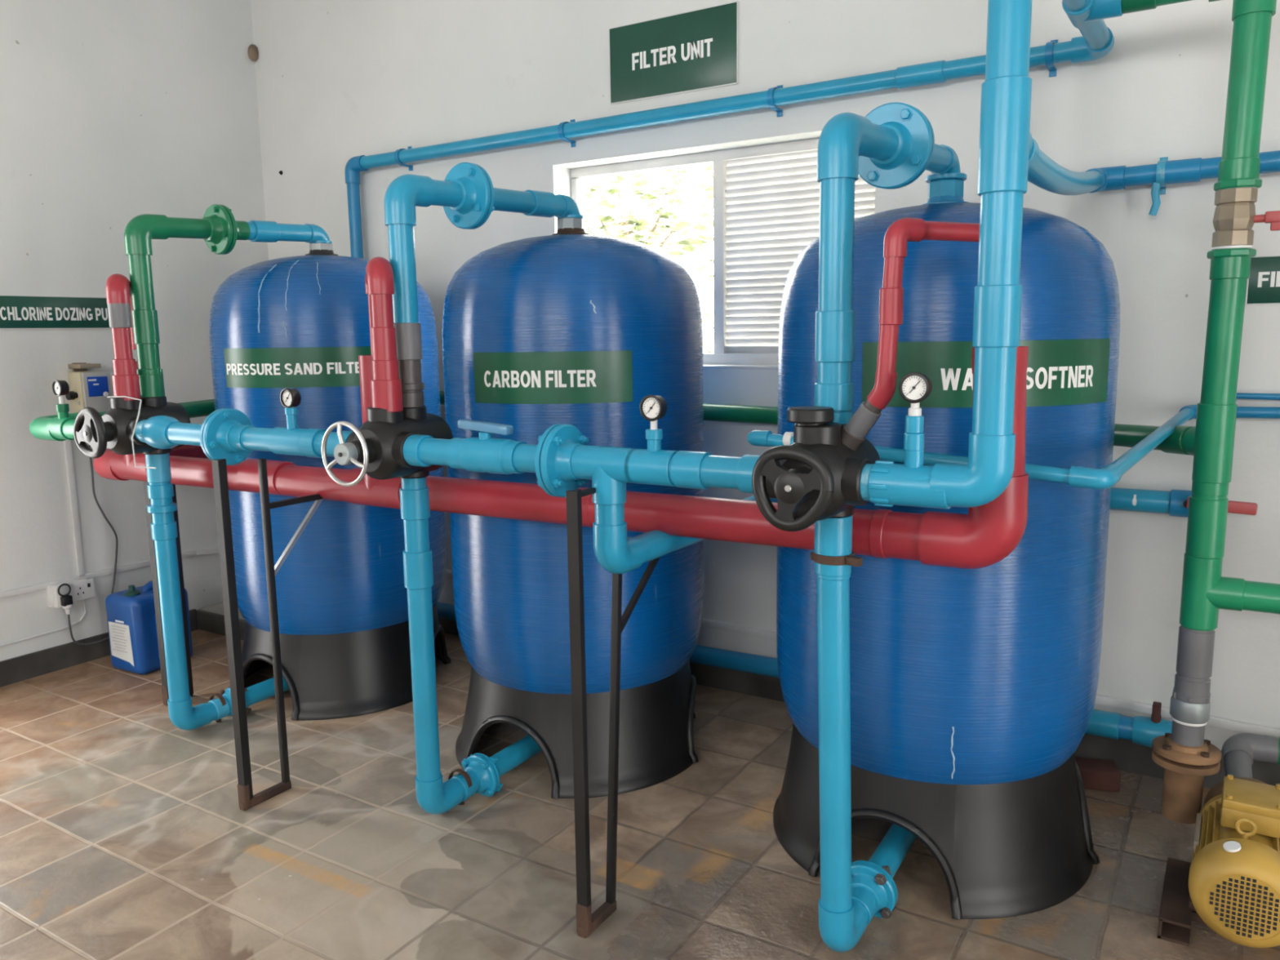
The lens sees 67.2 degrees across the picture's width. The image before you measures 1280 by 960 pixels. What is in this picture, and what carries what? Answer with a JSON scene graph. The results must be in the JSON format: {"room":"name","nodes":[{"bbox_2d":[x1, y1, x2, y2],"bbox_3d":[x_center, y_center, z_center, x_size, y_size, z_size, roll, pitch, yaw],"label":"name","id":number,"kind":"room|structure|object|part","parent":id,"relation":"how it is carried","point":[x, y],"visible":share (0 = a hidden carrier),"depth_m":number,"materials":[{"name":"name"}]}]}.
{"room":"water treatment plant","nodes":[
{"label":"water treatment plant","id":0,"kind":"room"},
{"bbox_2d":[0,0,268,661],"bbox_3d":[-3.774,-0.611,2.699,0.200,3.500,6.300,5,10,32],"label":"wall","id":1,"kind":"structure","parent":0,"point":[113,113],"depth_m":4.50,"materials":[{"name":"white paint"}]},
{"bbox_2d":[0,600,86,647],"bbox_3d":[-2.803,0.674,4.229,0.018,0.132,0.741,5,10,32],"label":"conduit","id":2,"kind":"object","parent":1,"relation":"attached to","point":[83,601],"visible":0.91,"depth_m":4.40,"materials":[{"name":"white plastic"}]},
{"bbox_2d":[0,294,111,328],"bbox_3d":[-2.630,-0.754,4.335,0.007,0.146,0.634,5,10,32],"label":"wall sign","id":3,"kind":"object","parent":1,"relation":"attached to","point":[16,312],"visible":0.85,"depth_m":4.32,"materials":[{"name":"green plastic"}]},
{"bbox_2d":[45,577,95,614],"bbox_3d":[-2.611,0.533,4.445,0.098,0.143,0.195,5,10,32],"label":"power socket","id":4,"kind":"object","parent":1,"relation":"attached to","point":[63,594],"visible":1,"depth_m":4.39,"materials":[{"name":"white plastic"}]},
{"bbox_3d":[-2.597,0.513,4.484,0.010,0.090,0.110,5,10,32],"label":"plate","id":5,"kind":"part","parent":4,"relation":"part of","materials":[{"name":"white plastic"}]},
{"bbox_2d":[65,362,111,413],"bbox_3d":[-2.535,-0.420,4.414,0.130,0.233,0.172,5,10,32],"label":"pump","id":6,"kind":"object","parent":1,"relation":"attached to","point":[91,388],"visible":0.84,"depth_m":4.39,"materials":[{"name":"beige plastic"}]},
{"bbox_3d":[-2.574,-0.383,4.367,0.040,0.039,0.042,5,10,32],"label":"stroke knob","id":7,"kind":"part","parent":6,"relation":"part of","materials":[{"name":"black plastic"}]},
{"bbox_2d":[67,444,118,644],"bbox_3d":[-2.575,0.236,4.484,0.038,1.090,0.296,3,9,22],"label":"power cable","id":8,"kind":"object","parent":6,"relation":"hanging from","point":[89,446],"visible":0.75,"depth_m":4.55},
{"bbox_2d":[88,378,98,385],"bbox_3d":[-2.486,-0.445,4.383,0.002,0.027,0.045,5,10,32],"label":"print","id":9,"kind":"object","parent":6,"relation":"attached to","point":[91,381],"depth_m":4.38},
{"bbox_3d":[-2.477,-0.428,4.405,0.004,0.090,0.092,5,10,32],"label":"control panel","id":10,"kind":"part","parent":6,"relation":"part of","materials":[{"name":"blue plastic"}]},
{"bbox_3d":[-2.455,-0.395,4.432,0.009,0.023,0.024,5,10,32],"label":"panel knob","id":11,"kind":"part","parent":6,"relation":"part of","materials":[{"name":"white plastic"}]},
{"bbox_2d":[0,608,197,687],"bbox_3d":[-2.697,0.824,4.423,0.016,0.110,1.438,5,10,32],"label":"baseboard","id":12,"kind":"structure","parent":1,"relation":"attached to","point":[19,668],"depth_m":4.42,"materials":[{"name":"stone"}]},
{"bbox_2d":[0,440,218,598],"bbox_3d":[-2.507,0.139,4.641,0.016,0.748,1.891,5,10,32],"label":"conduit","id":13,"kind":"object","parent":1,"relation":"attached to","point":[67,443],"visible":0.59,"depth_m":4.46,"materials":[{"name":"white plastic"}]},
{"bbox_2d":[0,629,1279,959],"bbox_3d":[-0.539,1.425,0.989,7.760,0.100,6.700,5,10,32],"label":"floor","id":14,"kind":"structure","parent":0,"point":[125,834],"depth_m":2.81,"materials":[{"name":"tile"}]},
{"bbox_2d":[105,580,192,674],"bbox_3d":[-2.275,0.664,4.474,0.257,0.398,0.294,5,10,32],"label":"jerrycan","id":15,"kind":"object","parent":14,"relation":"on","point":[131,612],"visible":0.63,"depth_m":4.35,"materials":[{"name":"plastic"}]},
{"bbox_2d":[111,625,127,653],"bbox_3d":[-2.359,0.720,4.364,0.118,0.116,0.001,4,10,29],"label":"print","id":16,"kind":"object","parent":15,"relation":"attached to","point":[118,633],"depth_m":4.37,"materials":[{"name":"grey paper"}]},
{"bbox_2d":[142,480,193,706],"bbox_3d":[-1.942,0.459,3.972,0.040,0.944,0.122,5,10,32],"label":"stand","id":17,"kind":"object","parent":14,"relation":"on","point":[148,516],"visible":0.5,"depth_m":3.96,"materials":[{"name":"black paint"}]},
{"bbox_3d":[-1.960,0.459,3.942,0.036,0.933,0.042,5,10,32],"label":"post","id":18,"kind":"part","parent":17,"relation":"part of","materials":[{"name":"black paint"}]},
{"bbox_3d":[-1.918,0.450,4.010,0.030,0.928,0.030,5,10,32],"label":"post","id":19,"kind":"part","parent":17,"relation":"part of","materials":[{"name":"black metal"}]},
{"bbox_2d":[145,453,288,730],"bbox_3d":[-1.564,0.393,3.872,0.128,1.102,0.757,6,11,38],"label":"pipe","id":20,"kind":"object","parent":14,"relation":"on","point":[182,713],"visible":0.77,"depth_m":3.60,"materials":[{"name":"plastic"}]},
{"bbox_2d":[73,395,191,468],"bbox_3d":[-1.775,-0.178,3.428,0.312,0.249,0.352,5,10,32],"label":"valve","id":21,"kind":"object","parent":20,"relation":"attached to","point":[114,430],"visible":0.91,"depth_m":3.36,"materials":[{"name":"black plastic"}]},
{"bbox_2d":[105,273,141,400],"bbox_3d":[-1.903,-0.526,3.570,0.086,0.446,0.503,-5,10,-23],"label":"pipe","id":22,"kind":"object","parent":21,"relation":"attached to","point":[125,379],"visible":0.77,"depth_m":3.36,"materials":[{"name":"red paint"}]},
{"bbox_2d":[111,373,141,400],"bbox_3d":[-1.816,-0.327,3.407,0.085,0.090,0.085,5,10,32],"label":"socket","id":23,"kind":"object","parent":22,"relation":"attached to","point":[123,384],"depth_m":3.37,"materials":[{"name":"red paint"}]},
{"bbox_2d":[134,407,352,465],"bbox_3d":[-1.303,-0.144,3.107,1.110,0.197,0.184,5,10,32],"label":"pipe","id":24,"kind":"object","parent":21,"relation":"attached to","point":[229,434],"visible":0.88,"depth_m":3.06,"materials":[{"name":"blue paint"}]},
{"bbox_2d":[280,387,301,408],"bbox_3d":[-1.066,-0.251,2.943,0.062,0.062,0.036,5,10,32],"label":"pressure gauge","id":25,"kind":"object","parent":24,"relation":"on","point":[289,397],"visible":1,"depth_m":2.93,"materials":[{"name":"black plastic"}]},
{"bbox_2d":[284,407,297,414],"bbox_3d":[-1.067,-0.211,2.947,0.037,0.022,0.038,5,10,32],"label":"socket","id":26,"kind":"object","parent":24,"relation":"attached to","point":[292,411],"depth_m":2.93,"materials":[{"name":"blue plastic"}]},
{"bbox_2d":[145,453,171,483],"bbox_3d":[-1.769,-0.052,3.538,0.080,0.115,0.080,5,10,32],"label":"socket","id":27,"kind":"object","parent":20,"relation":"attached to","point":[162,473],"depth_m":3.51,"materials":[{"name":"blue paint"}]},
{"bbox_2d":[211,457,323,810],"bbox_3d":[-1.174,0.472,3.190,0.036,1.134,0.432,5,10,32],"label":"stand","id":28,"kind":"object","parent":14,"relation":"on","point":[246,800],"visible":0.99,"depth_m":3.08,"materials":[{"name":"black paint"}]},
{"bbox_3d":[-1.275,0.492,3.030,0.032,1.123,0.038,5,10,32],"label":"post","id":29,"kind":"part","parent":28,"relation":"part of","materials":[{"name":"black metal"}]},
{"bbox_3d":[-1.197,0.479,3.154,0.020,1.108,0.020,5,10,32],"label":"post","id":30,"kind":"part","parent":28,"relation":"part of","materials":[{"name":"black metal"}]},
{"bbox_3d":[-1.134,0.068,3.202,0.018,0.018,0.260,5,10,32],"label":"arm","id":31,"kind":"part","parent":28,"relation":"part of","materials":[{"name":"black paint"}]},
{"bbox_2d":[208,249,451,720],"bbox_3d":[-1.310,-0.040,4.155,0.949,1.858,0.924,5,10,32],"label":"tank","id":32,"kind":"object","parent":14,"relation":"on","point":[300,322],"visible":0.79,"depth_m":3.79,"materials":[{"name":"blue paint"}]},
{"bbox_2d":[124,204,333,397],"bbox_3d":[-1.557,-0.697,3.755,0.185,0.718,0.856,5,10,32],"label":"pipe","id":33,"kind":"object","parent":32,"relation":"attached to","point":[219,228],"visible":0.97,"depth_m":3.46,"materials":[{"name":"green paint"}]},
{"bbox_2d":[399,477,541,814],"bbox_3d":[-0.475,0.484,3.205,0.145,1.112,0.749,5,10,32],"label":"pipe","id":34,"kind":"object","parent":14,"relation":"on","point":[481,774],"visible":0.94,"depth_m":2.93,"materials":[{"name":"plastic"}]},
{"bbox_2d":[321,405,453,486],"bbox_3d":[-0.718,-0.104,2.763,0.224,0.214,0.369,5,10,32],"label":"valve","id":35,"kind":"object","parent":34,"relation":"attached to","point":[376,447],"visible":0.87,"depth_m":2.68,"materials":[{"name":"black plastic"}]},
{"bbox_2d":[364,257,403,412],"bbox_3d":[-0.771,-0.433,2.887,0.085,0.436,0.472,-3,9,-15],"label":"pipe","id":36,"kind":"object","parent":35,"relation":"attached to","point":[386,384],"visible":0.98,"depth_m":2.68,"materials":[{"name":"red paint"}]},
{"bbox_2d":[370,378,403,412],"bbox_3d":[-0.717,-0.239,2.728,0.085,0.090,0.085,5,10,32],"label":"socket","id":37,"kind":"object","parent":36,"relation":"attached to","point":[386,393],"depth_m":2.69,"materials":[{"name":"red paint"}]},
{"bbox_2d":[441,227,704,798],"bbox_3d":[-0.219,0.048,3.482,0.949,1.858,0.924,5,10,32],"label":"tank","id":38,"kind":"object","parent":14,"relation":"on","point":[575,327],"visible":0.87,"depth_m":3.12,"materials":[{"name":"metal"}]},
{"bbox_2d":[383,162,584,407],"bbox_3d":[-0.463,-0.612,3.080,0.197,0.743,0.854,5,10,32],"label":"pipe","id":39,"kind":"object","parent":38,"relation":"attached to","point":[468,197],"visible":0.91,"depth_m":2.78,"materials":[{"name":"blue plastic"}]},
{"bbox_2d":[402,391,424,407],"bbox_3d":[-0.674,-0.234,2.818,0.082,0.050,0.082,5,10,32],"label":"socket","id":40,"kind":"object","parent":39,"relation":"attached to","point":[410,398],"depth_m":2.78,"materials":[{"name":"grey plastic"}]},
{"bbox_2d":[565,487,660,937],"bbox_3d":[-0.036,0.555,2.535,0.036,1.134,0.475,4,10,30],"label":"stand","id":41,"kind":"object","parent":14,"relation":"on","point":[587,922],"visible":0.76,"depth_m":2.39,"materials":[{"name":"black paint"}]},
{"bbox_3d":[-0.142,0.579,2.353,0.032,1.123,0.038,5,10,32],"label":"post","id":42,"kind":"part","parent":41,"relation":"part of","materials":[{"name":"black metal"}]},
{"bbox_2d":[403,418,760,505],"bbox_3d":[-0.188,-0.047,2.420,1.112,0.188,0.184,5,10,32],"label":"pipe","id":43,"kind":"object","parent":41,"relation":"on","point":[562,460],"visible":0.95,"depth_m":2.35,"materials":[{"name":"blue plastic"}]},
{"bbox_3d":[-0.408,-0.116,2.548,0.036,0.022,0.036,5,10,32],"label":"valve stem","id":44,"kind":"part","parent":43,"relation":"part of","materials":[{"name":"blue plastic"}]},
{"bbox_3d":[-0.408,-0.140,2.544,0.170,0.035,0.032,5,10,32],"label":"valve lever","id":45,"kind":"part","parent":43,"relation":"part of","materials":[{"name":"blue plastic"}]},
{"bbox_2d":[639,395,667,429],"bbox_3d":[0.033,-0.159,2.265,0.062,0.084,0.036,5,10,32],"label":"pressure gauge","id":46,"kind":"object","parent":43,"relation":"on","point":[652,408],"visible":1,"depth_m":2.25,"materials":[{"name":"white plastic"}]},
{"bbox_3d":[0.033,-0.131,2.267,0.017,0.027,0.017,5,10,32],"label":"stem","id":47,"kind":"part","parent":46,"relation":"part of","materials":[{"name":"white plastic"}]},
{"bbox_2d":[645,428,662,439],"bbox_3d":[0.033,-0.108,2.271,0.039,0.024,0.040,5,10,32],"label":"socket","id":48,"kind":"object","parent":43,"relation":"attached to","point":[651,434],"depth_m":2.25,"materials":[{"name":"blue plastic"}]},
{"bbox_3d":[-0.065,0.565,2.490,0.022,1.110,0.123,3,9,23],"label":"post","id":49,"kind":"part","parent":41,"relation":"part of","materials":[{"name":"black metal"}]},
{"bbox_2d":[592,487,1257,573],"bbox_3d":[0.885,0.088,2.664,1.404,0.195,1.590,5,10,32],"label":"pipe","id":50,"kind":"object","parent":41,"relation":"attached to","point":[616,553],"visible":0.47,"depth_m":2.51,"materials":[{"name":"blue paint"}]},
{"bbox_3d":[1.710,0.073,3.006,0.024,0.029,0.057,5,10,32],"label":"valve stem","id":51,"kind":"part","parent":50,"relation":"part of","materials":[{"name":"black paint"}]},
{"bbox_3d":[1.771,0.079,2.935,0.185,0.042,0.024,5,10,32],"label":"valve lever","id":52,"kind":"part","parent":50,"relation":"part of","materials":[{"name":"plastic"}]},
{"bbox_2d":[810,515,916,952],"bbox_3d":[0.638,0.574,2.515,0.150,1.114,0.750,5,10,32],"label":"pipe","id":53,"kind":"object","parent":14,"relation":"on","point":[852,893],"visible":0.95,"depth_m":2.23,"materials":[{"name":"blue plastic"}]},
{"bbox_2d":[751,405,880,531],"bbox_3d":[0.390,-0.035,2.086,0.224,0.250,0.352,5,10,32],"label":"valve","id":54,"kind":"object","parent":53,"relation":"on","point":[813,478],"visible":0.95,"depth_m":1.99,"materials":[{"name":"black plastic"}]},
{"bbox_2d":[840,217,979,451],"bbox_3d":[0.611,-0.292,2.035,0.399,0.503,0.125,-1,9,-3],"label":"pipe","id":55,"kind":"object","parent":54,"relation":"attached to","point":[902,231],"visible":0.66,"depth_m":1.98,"materials":[{"name":"red plastic"}]},
{"bbox_2d":[840,424,865,451],"bbox_3d":[0.450,-0.082,2.086,0.077,0.078,0.054,7,12,42],"label":"socket","id":56,"kind":"object","parent":55,"relation":"attached to","point":[852,436],"depth_m":2.05,"materials":[{"name":"brown plastic"}]},
{"bbox_2d":[860,0,1032,509],"bbox_3d":[0.568,-0.889,1.826,0.348,1.913,0.127,5,10,32],"label":"pipe","id":57,"kind":"object","parent":54,"relation":"attached to","point":[1006,139],"visible":0.91,"depth_m":1.80,"materials":[{"name":"blue paint"}]},
{"bbox_2d":[903,432,924,450],"bbox_3d":[0.554,-0.078,1.947,0.039,0.035,0.040,5,10,32],"label":"socket","id":58,"kind":"object","parent":57,"relation":"attached to","point":[912,441],"depth_m":1.93,"materials":[{"name":"blue plastic"}]},
{"bbox_2d":[905,415,924,433],"bbox_3d":[0.553,-0.112,1.942,0.036,0.035,0.036,5,10,32],"label":"socket","id":59,"kind":"object","parent":57,"relation":"attached to","point":[913,424],"depth_m":1.93,"materials":[{"name":"blue plastic"}]},
{"bbox_2d":[898,372,932,408],"bbox_3d":[0.553,-0.179,1.933,0.062,0.075,0.036,5,10,32],"label":"pressure gauge","id":60,"kind":"object","parent":57,"relation":"on","point":[914,388],"visible":1,"depth_m":1.92,"materials":[{"name":"white plastic"}]},
{"bbox_3d":[0.553,-0.151,1.936,0.017,0.018,0.017,5,10,32],"label":"stem","id":61,"kind":"part","parent":60,"relation":"part of","materials":[{"name":"white plastic"}]},
{"bbox_2d":[773,195,1120,919],"bbox_3d":[0.870,0.135,2.809,0.949,1.858,0.924,5,10,32],"label":"tank","id":62,"kind":"object","parent":14,"relation":"on","point":[973,691],"visible":0.81,"depth_m":2.45,"materials":[{"name":"blue paint"}]},
{"bbox_2d":[814,102,967,424],"bbox_3d":[0.640,-0.537,2.402,0.197,0.747,0.862,5,10,32],"label":"pipe","id":63,"kind":"object","parent":62,"relation":"attached to","point":[890,147],"visible":0.84,"depth_m":2.09,"materials":[{"name":"blue paint"}]},
{"bbox_2d":[1075,757,1120,791],"bbox_3d":[1.497,0.973,3.188,0.150,0.068,0.100,1,9,15],"label":"brick","id":64,"kind":"object","parent":14,"relation":"on","point":[1095,774],"visible":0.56,"depth_m":3.14,"materials":[{"name":"brown brick"}]},
{"bbox_2d":[1151,749,1279,947],"bbox_3d":[1.517,0.930,2.497,0.383,0.362,0.634,5,10,32],"label":"pump","id":65,"kind":"object","parent":14,"relation":"on","point":[1230,885],"visible":0.95,"depth_m":2.31,"materials":[{"name":"paint"}]},
{"bbox_3d":[1.514,1.062,2.449,0.320,0.115,0.375,5,10,32],"label":"frame","id":66,"kind":"part","parent":65,"relation":"part of","materials":[{"name":"metal"}]},
{"bbox_3d":[1.429,0.918,2.470,0.012,0.060,0.170,5,10,32],"label":"name plate","id":67,"kind":"part","parent":65,"relation":"part of","materials":[{"name":"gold metal"}]},
{"bbox_2d":[1120,0,1279,767],"bbox_3d":[1.777,-0.239,2.421,1.135,2.131,0.172,5,10,32],"label":"pipe","id":68,"kind":"object","parent":65,"relation":"attached to","point":[1204,591],"visible":0.99,"depth_m":2.54,"materials":[{"name":"paint"}]},
{"bbox_2d":[29,391,1193,455],"bbox_3d":[-0.308,-0.198,3.357,3.997,0.147,1.570,5,10,32],"label":"pipe","id":69,"kind":"object","parent":68,"relation":"attached to","point":[60,427],"visible":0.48,"depth_m":3.68,"materials":[{"name":"green paint"}]},
{"bbox_2d":[52,379,69,404],"bbox_3d":[-2.182,-0.331,3.634,0.062,0.094,0.036,5,10,32],"label":"pressure gauge","id":70,"kind":"object","parent":69,"relation":"on","point":[60,388],"visible":1,"depth_m":3.62,"materials":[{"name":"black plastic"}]},
{"bbox_3d":[-2.183,-0.303,3.637,0.017,0.037,0.017,5,10,32],"label":"stem","id":71,"kind":"part","parent":70,"relation":"part of","materials":[{"name":"white plastic"}]},
{"bbox_2d":[55,403,69,412],"bbox_3d":[-2.182,-0.273,3.641,0.042,0.030,0.043,5,10,32],"label":"socket","id":72,"kind":"object","parent":69,"relation":"attached to","point":[64,407],"depth_m":3.62,"materials":[{"name":"green paint"}]},
{"bbox_2d":[746,404,1279,488],"bbox_3d":[1.371,-0.112,2.549,2.094,0.116,0.696,-4,9,-17],"label":"pipe","id":73,"kind":"object","parent":69,"relation":"attached to","point":[1106,477],"visible":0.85,"depth_m":2.31,"materials":[{"name":"blue plastic"}]},
{"bbox_3d":[1.605,-0.661,2.460,0.070,0.048,0.028,5,10,32],"label":"valve lever","id":74,"kind":"part","parent":68,"relation":"part of","materials":[{"name":"red plastic"}]},
{"bbox_3d":[1.616,0.905,2.686,0.349,0.227,0.204,5,10,32],"label":"pump casing","id":75,"kind":"part","parent":65,"relation":"part of","materials":[{"name":"brown metal"}]},
{"bbox_3d":[1.518,0.948,2.413,0.232,0.228,0.290,5,10,32],"label":"motor","id":76,"kind":"part","parent":65,"relation":"part of","materials":[{"name":"paint"}]},
{"bbox_2d":[1206,874,1279,939],"bbox_3d":[1.391,0.978,2.211,0.162,0.162,0.006,5,10,32],"label":"vent","id":77,"kind":"object","parent":65,"relation":"attached to","point":[1239,906],"depth_m":2.21,"materials":[{"name":"metal"}]},
{"bbox_2d":[1221,733,1279,778],"bbox_3d":[2.154,0.849,2.754,0.912,0.174,0.285,1,9,15],"label":"pipe","id":78,"kind":"object","parent":65,"relation":"attached to","point":[1239,751],"visible":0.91,"depth_m":2.88,"materials":[{"name":"grey plastic"}]},
{"bbox_2d":[250,0,1279,750],"bbox_3d":[1.152,-0.797,3.440,7.760,3.500,0.200,5,10,32],"label":"wall","id":79,"kind":"structure","parent":0,"point":[338,81],"depth_m":3.43,"materials":[{"name":"white paint"}]},
{"bbox_2d":[195,609,245,639],"bbox_3d":[-1.796,0.717,5.062,0.860,0.102,0.610,5,10,32],"label":"trim","id":80,"kind":"structure","parent":79,"relation":"attached to","point":[208,621],"depth_m":4.95,"materials":[{"name":"stone"}]},
{"bbox_2d":[199,602,244,619],"bbox_3d":[-1.794,0.664,5.058,0.840,0.005,0.580,5,10,32],"label":"trim","id":81,"kind":"structure","parent":79,"relation":"attached to","point":[218,608],"depth_m":5.02,"materials":[{"name":"grey paint"}]},
{"bbox_2d":[247,44,258,61],"bbox_3d":[-2.038,-2.251,5.077,0.051,0.085,0.051,5,10,32],"label":"nest","id":82,"kind":"object","parent":79,"relation":"attached to","point":[253,53],"visible":1,"depth_m":5.06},
{"bbox_2d":[93,346,1028,568],"bbox_3d":[-0.413,-0.228,3.558,3.702,0.531,1.312,5,10,32],"label":"header","id":83,"kind":"object","parent":79,"relation":"attached to","point":[980,538],"visible":0.67,"depth_m":2.52,"materials":[{"name":"red paint"}]},
{"bbox_2d":[608,0,738,104],"bbox_3d":[0.124,-1.685,3.820,0.587,0.298,0.007,5,10,32],"label":"wall sign","id":84,"kind":"object","parent":79,"relation":"attached to","point":[698,49],"visible":1,"depth_m":3.81,"materials":[{"name":"green plastic"}]},
{"bbox_2d":[570,137,875,368],"bbox_3d":[0.288,-0.901,3.958,1.440,0.875,0.187,5,10,32],"label":"window","id":85,"kind":"structure","parent":79,"relation":"in","point":[766,197],"depth_m":3.91,"materials":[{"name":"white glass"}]},
{"bbox_3d":[0.278,-0.471,3.997,1.436,0.012,0.124,5,10,32],"label":"sill","id":86,"kind":"part","parent":85,"relation":"part of","materials":[{"name":"white plastic"}]},
{"bbox_2d":[344,0,1123,258],"bbox_3d":[-1.003,-0.127,2.342,3.496,2.251,4.100,5,10,32],"label":"pipe","id":87,"kind":"object","parent":79,"relation":"attached to","point":[1096,42],"visible":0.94,"depth_m":3.55,"materials":[{"name":"blue paint"}]},
{"bbox_2d":[436,602,1172,747],"bbox_3d":[0.190,0.697,4.079,3.741,0.198,0.098,5,10,32],"label":"pipe","id":88,"kind":"object","parent":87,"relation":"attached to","point":[1141,730],"visible":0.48,"depth_m":3.21,"materials":[{"name":"blue paint"}]},
{"bbox_3d":[1.672,0.762,3.121,0.028,0.080,0.040,5,10,32],"label":"valve lever","id":89,"kind":"part","parent":88,"relation":"part of","materials":[{"name":"metal"}]},
{"bbox_2d":[438,617,1279,788],"bbox_3d":[1.463,0.911,3.393,6.550,0.130,0.016,5,10,32],"label":"baseboard","id":90,"kind":"structure","parent":79,"relation":"attached to","point":[1128,756],"depth_m":3.32,"materials":[{"name":"stone"}]},
{"bbox_2d":[444,568,1279,737],"bbox_3d":[0.335,0.612,4.054,5.401,0.177,0.018,5,10,32],"label":"pipe","id":91,"kind":"object","parent":79,"relation":"attached to","point":[1221,722],"visible":0.2,"depth_m":3.24,"materials":[{"name":"blue plastic"}]},
{"bbox_2d":[1027,137,1279,215],"bbox_3d":[1.560,-0.766,2.164,1.226,0.212,1.516,5,10,32],"label":"pipe","id":92,"kind":"object","parent":79,"relation":"attached to","point":[1043,172],"visible":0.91,"depth_m":2.87,"materials":[{"name":"blue paint"}]},
{"bbox_2d":[1235,392,1279,399],"bbox_3d":[2.134,-0.230,2.758,0.800,0.024,0.019,5,10,32],"label":"conduit pipe","id":93,"kind":"object","parent":79,"relation":"attached to","point":[1239,395],"visible":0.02,"depth_m":2.91,"materials":[{"name":"blue paint"}]},
{"bbox_2d":[1244,254,1279,305],"bbox_3d":[2.178,-0.575,2.705,0.804,0.145,0.007,5,10,32],"label":"wall sign","id":94,"kind":"object","parent":79,"relation":"attached to","point":[1263,286],"visible":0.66,"depth_m":2.89,"materials":[{"name":"green plastic"}]},
{"label":"outside","id":95,"kind":"structure","parent":0,"visible":0},
{"bbox_3d":[11.657,-0.920,18.753,60.000,0.100,36.400,5,10,32],"label":"ground","id":96,"kind":"structure","parent":95,"visible":0},
{"bbox_2d":[583,165,713,282],"bbox_3d":[-0.052,-1.245,9.014,2.200,3.842,2.506,5,10,32],"label":"leafy tree","id":97,"kind":"object","parent":96,"relation":"on","point":[628,228],"visible":0.48,"depth_m":8.65,"materials":[{"name":"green plant"}]},
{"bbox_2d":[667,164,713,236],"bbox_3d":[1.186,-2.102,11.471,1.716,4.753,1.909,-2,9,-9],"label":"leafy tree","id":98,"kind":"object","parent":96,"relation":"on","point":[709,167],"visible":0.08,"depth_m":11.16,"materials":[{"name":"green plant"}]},
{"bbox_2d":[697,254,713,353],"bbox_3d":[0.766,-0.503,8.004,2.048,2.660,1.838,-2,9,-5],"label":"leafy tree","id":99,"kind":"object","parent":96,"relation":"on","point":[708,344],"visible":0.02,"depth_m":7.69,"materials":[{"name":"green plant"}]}
]}

